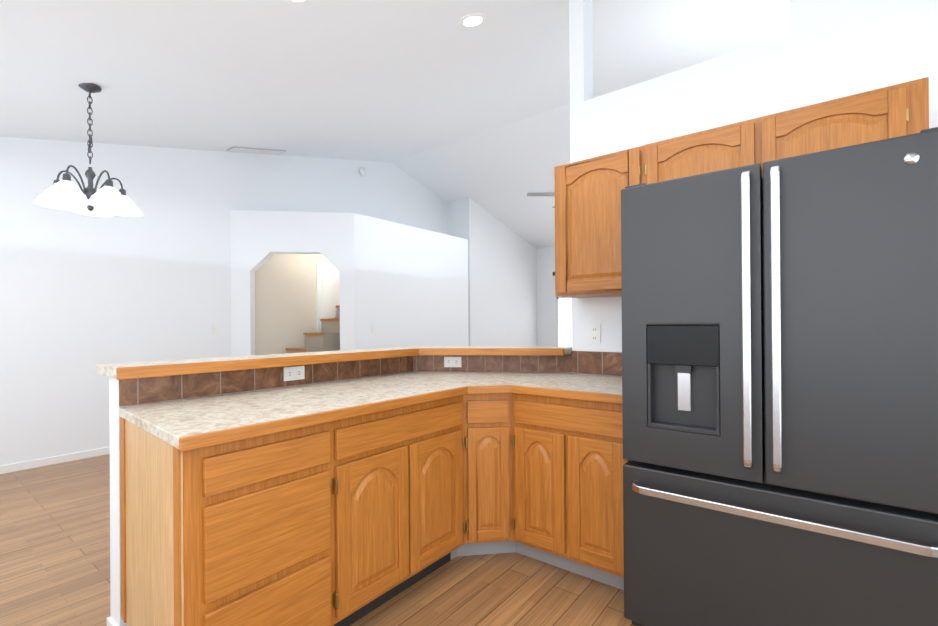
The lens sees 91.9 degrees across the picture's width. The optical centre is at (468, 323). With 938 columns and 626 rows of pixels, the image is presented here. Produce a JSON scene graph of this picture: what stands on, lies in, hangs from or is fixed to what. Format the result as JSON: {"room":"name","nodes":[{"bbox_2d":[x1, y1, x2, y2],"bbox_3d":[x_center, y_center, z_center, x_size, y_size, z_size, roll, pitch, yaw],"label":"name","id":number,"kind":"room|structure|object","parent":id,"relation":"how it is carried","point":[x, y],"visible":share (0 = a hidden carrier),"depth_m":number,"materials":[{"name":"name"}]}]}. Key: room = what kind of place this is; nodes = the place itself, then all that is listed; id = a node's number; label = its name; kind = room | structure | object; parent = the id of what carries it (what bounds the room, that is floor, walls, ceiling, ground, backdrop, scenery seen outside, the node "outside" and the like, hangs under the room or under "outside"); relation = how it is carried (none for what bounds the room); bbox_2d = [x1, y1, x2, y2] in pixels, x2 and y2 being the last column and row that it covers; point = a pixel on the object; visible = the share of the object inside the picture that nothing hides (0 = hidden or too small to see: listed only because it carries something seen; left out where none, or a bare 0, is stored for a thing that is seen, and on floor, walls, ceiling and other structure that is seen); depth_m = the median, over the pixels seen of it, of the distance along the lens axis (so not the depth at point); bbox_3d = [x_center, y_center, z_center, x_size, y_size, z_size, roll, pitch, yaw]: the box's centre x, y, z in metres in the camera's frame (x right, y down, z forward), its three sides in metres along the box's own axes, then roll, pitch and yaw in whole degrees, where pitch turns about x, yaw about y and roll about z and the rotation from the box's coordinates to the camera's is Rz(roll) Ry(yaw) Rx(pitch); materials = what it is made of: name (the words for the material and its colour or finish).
{"room":"kitchen","nodes":[
{"label":"kitchen","id":0,"kind":"room"},
{"bbox_2d":[0,136,447,473],"bbox_3d":[-2.744,-0.681,5.458,0.162,3.860,7.830,0,0,38],"label":"wall","id":1,"kind":"structure","parent":0,"point":[82,297],"depth_m":4.45,"materials":[{"name":"white paint"}]},
{"bbox_2d":[212,324,218,333],"bbox_3d":[-2.877,0.059,5.153,0.012,0.115,0.070,0,0,38],"label":"switch plate","id":2,"kind":"object","parent":1,"relation":"attached to","point":[215,328],"depth_m":5.15,"materials":[{"name":"white plastic"}]},
{"bbox_2d":[359,167,366,175],"bbox_3d":[-1.593,-2.287,6.819,0.034,0.130,0.130,0,0,38],"label":"smoke detector","id":3,"kind":"object","parent":1,"relation":"attached to","point":[362,171],"visible":0.96,"depth_m":6.80,"materials":[{"name":"white plastic"}]},
{"bbox_2d":[96,346,419,625],"bbox_3d":[-0.862,0.695,2.435,0.279,1.071,1.737,0,0,38],"label":"wall","id":4,"kind":"structure","parent":0,"point":[136,383],"depth_m":1.99,"materials":[{"name":"brown tile"}]},
{"bbox_2d":[284,366,304,380],"bbox_3d":[-0.904,0.256,2.347,0.009,0.070,0.115,0,0,38],"label":"electrical outlet plate","id":5,"kind":"object","parent":4,"relation":"attached to","point":[294,373],"depth_m":2.35,"materials":[{"name":"white plastic"}]},
{"bbox_2d":[0,454,634,625],"bbox_3d":[0.813,1.262,4.240,7.250,0.080,10.250,0,0,38],"label":"floor","id":6,"kind":"structure","parent":0,"point":[54,544],"depth_m":2.17,"materials":[{"name":"brown wood"}]},
{"bbox_2d":[120,424,338,625],"bbox_3d":[-0.938,0.792,1.700,0.720,0.875,0.507,0,0,38],"label":"base cabinet","id":7,"kind":"object","parent":6,"relation":"on","point":[201,545],"depth_m":1.46,"materials":[{"name":"brown wood"}]},
{"bbox_2d":[119,372,621,523],"bbox_3d":[-0.135,0.334,2.114,1.502,0.038,2.166,0,0,38],"label":"countertop","id":8,"kind":"structure","parent":7,"relation":"on","point":[351,451],"depth_m":1.92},
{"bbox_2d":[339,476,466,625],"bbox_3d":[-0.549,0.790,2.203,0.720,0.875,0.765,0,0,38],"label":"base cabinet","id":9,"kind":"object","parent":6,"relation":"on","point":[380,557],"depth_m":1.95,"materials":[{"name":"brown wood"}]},
{"bbox_2d":[511,408,631,589],"bbox_3d":[0.671,0.782,2.421,0.570,0.875,0.692,0,0,38],"label":"base cabinet","id":10,"kind":"object","parent":6,"relation":"on","point":[567,490],"depth_m":2.13,"materials":[{"name":"brown wood"}]},
{"bbox_2d":[621,127,937,625],"bbox_3d":[1.221,0.334,1.818,0.935,1.762,0.934,0,0,38],"label":"fridge","id":11,"kind":"object","parent":6,"relation":"on","point":[780,377],"visible":1,"depth_m":1.45,"materials":[{"name":"grey metal"}]},
{"bbox_2d":[230,210,468,356],"bbox_3d":[-1.439,-0.049,6.298,1.113,2.580,3.227,0,0,38],"label":"wall","id":12,"kind":"structure","parent":0,"point":[301,282],"depth_m":5.77,"materials":[{"name":"white paint"}]},
{"bbox_2d":[372,324,375,332],"bbox_3d":[-1.193,0.058,5.695,0.012,0.115,0.070,0,0,38],"label":"switch plate","id":13,"kind":"object","parent":12,"relation":"attached to","point":[373,325],"depth_m":5.69,"materials":[{"name":"white plastic"}]},
{"bbox_2d":[0,0,789,248],"bbox_3d":[0.790,-1.958,4.246,7.250,1.561,10.250,0,0,38],"label":"ceiling","id":14,"kind":"structure","parent":0,"point":[434,96],"depth_m":3.63,"materials":[{"name":"white paint"}]},
{"bbox_2d":[33,83,142,216],"bbox_3d":[-2.620,-1.215,3.160,0.597,0.867,0.584,0,0,38],"label":"chandelier","id":15,"kind":"object","parent":14,"relation":"hanging from","point":[108,199],"visible":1,"depth_m":3.11,"materials":[{"name":"glass"},{"name":"dark bronze metal"}]},
{"bbox_2d":[226,146,285,153],"bbox_3d":[-2.521,-2.064,5.402,0.180,0.155,0.645,0,0,38],"label":"ceiling vent","id":16,"kind":"object","parent":14,"relation":"in","point":[253,150],"visible":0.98,"depth_m":5.36,"materials":[{"name":"grey metal"}]},
{"bbox_2d":[284,0,311,3],"bbox_3d":[-0.920,-1.769,2.428,0.195,0.049,0.191,0,0,32],"label":"recessed light","id":17,"kind":"object","parent":14,"relation":"in","point":[290,1],"depth_m":2.50,"materials":[{"name":"white plastic"}]},
{"bbox_2d":[458,13,486,27],"bbox_3d":[0.024,-2.013,3.012,0.195,0.049,0.191,0,0,32],"label":"recessed light","id":18,"kind":"object","parent":14,"relation":"in","point":[472,20],"depth_m":3.00,"materials":[{"name":"white plastic"}]},
{"bbox_2d":[527,192,554,207],"bbox_3d":[1.255,-1.922,4.855,1.123,1.206,1.178,0,0,38],"label":"ceiling fan","id":19,"kind":"object","parent":14,"relation":"hanging from","point":[541,194],"visible":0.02,"depth_m":4.88,"materials":[{"name":"grey"}]},
{"bbox_2d":[448,197,536,345],"bbox_3d":[0.603,-0.526,9.254,0.500,3.515,2.570,0,0,38],"label":"wall","id":20,"kind":"structure","parent":0,"point":[502,284],"depth_m":8.74,"materials":[{"name":"white paint"}]},
{"bbox_2d":[420,346,571,372],"bbox_3d":[0.238,0.688,2.970,0.762,1.071,0.783,0,0,38],"label":"wall","id":21,"kind":"structure","parent":0,"point":[558,359],"depth_m":2.94,"materials":[{"name":"brown tile"}]},
{"bbox_2d":[444,357,460,366],"bbox_3d":[-0.107,0.251,2.997,0.115,0.070,0.009,0,0,8],"label":"electrical outlet plate","id":22,"kind":"object","parent":21,"relation":"attached to","point":[448,361],"depth_m":3.00,"materials":[{"name":"white plastic"}]},
{"bbox_2d":[537,246,556,345],"bbox_3d":[4.152,-0.250,8.036,6.600,2.910,0.150,0,0,38],"label":"wall","id":23,"kind":"structure","parent":0,"point":[546,316],"depth_m":9.85,"materials":[{"name":"white paint"}]},
{"bbox_2d":[556,296,571,345],"bbox_3d":[2.453,-0.036,9.244,1.470,1.110,0.018,0,0,38],"label":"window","id":24,"kind":"structure","parent":23,"relation":"in","point":[563,323],"depth_m":9.59,"materials":[{"name":"white"}]},
{"bbox_2d":[569,0,937,375],"bbox_3d":[1.785,-0.468,2.096,2.764,3.359,0.158,0,0,38],"label":"wall","id":25,"kind":"structure","parent":0,"point":[825,50],"depth_m":2.30,"materials":[{"name":"white paint"}]},
{"bbox_2d":[589,324,600,342],"bbox_3d":[0.773,0.060,2.786,0.070,0.115,0.009,0,0,38],"label":"electrical outlet plate","id":26,"kind":"object","parent":25,"relation":"attached to","point":[594,329],"depth_m":2.78,"materials":[{"name":"white plastic"}]},
{"bbox_2d":[554,145,645,297],"bbox_3d":[0.781,-0.538,2.580,0.506,0.748,0.316,0,0,38],"label":"upper cabinet","id":27,"kind":"object","parent":25,"relation":"attached to","point":[587,228],"depth_m":2.47,"materials":[{"name":"brown wood"}]},
{"bbox_2d":[646,117,761,183],"bbox_3d":[1.176,-0.541,2.274,0.493,0.748,0.316,0,0,38],"label":"upper cabinet","id":28,"kind":"object","parent":25,"relation":"attached to","point":[739,144],"depth_m":2.13,"materials":[{"name":"brown wood"}]},
{"bbox_2d":[762,77,928,177],"bbox_3d":[1.583,-0.545,1.959,0.537,0.748,0.316,0,0,38],"label":"upper cabinet","id":29,"kind":"object","parent":25,"relation":"attached to","point":[902,109],"depth_m":1.81,"materials":[{"name":"brown wood"}]}
]}

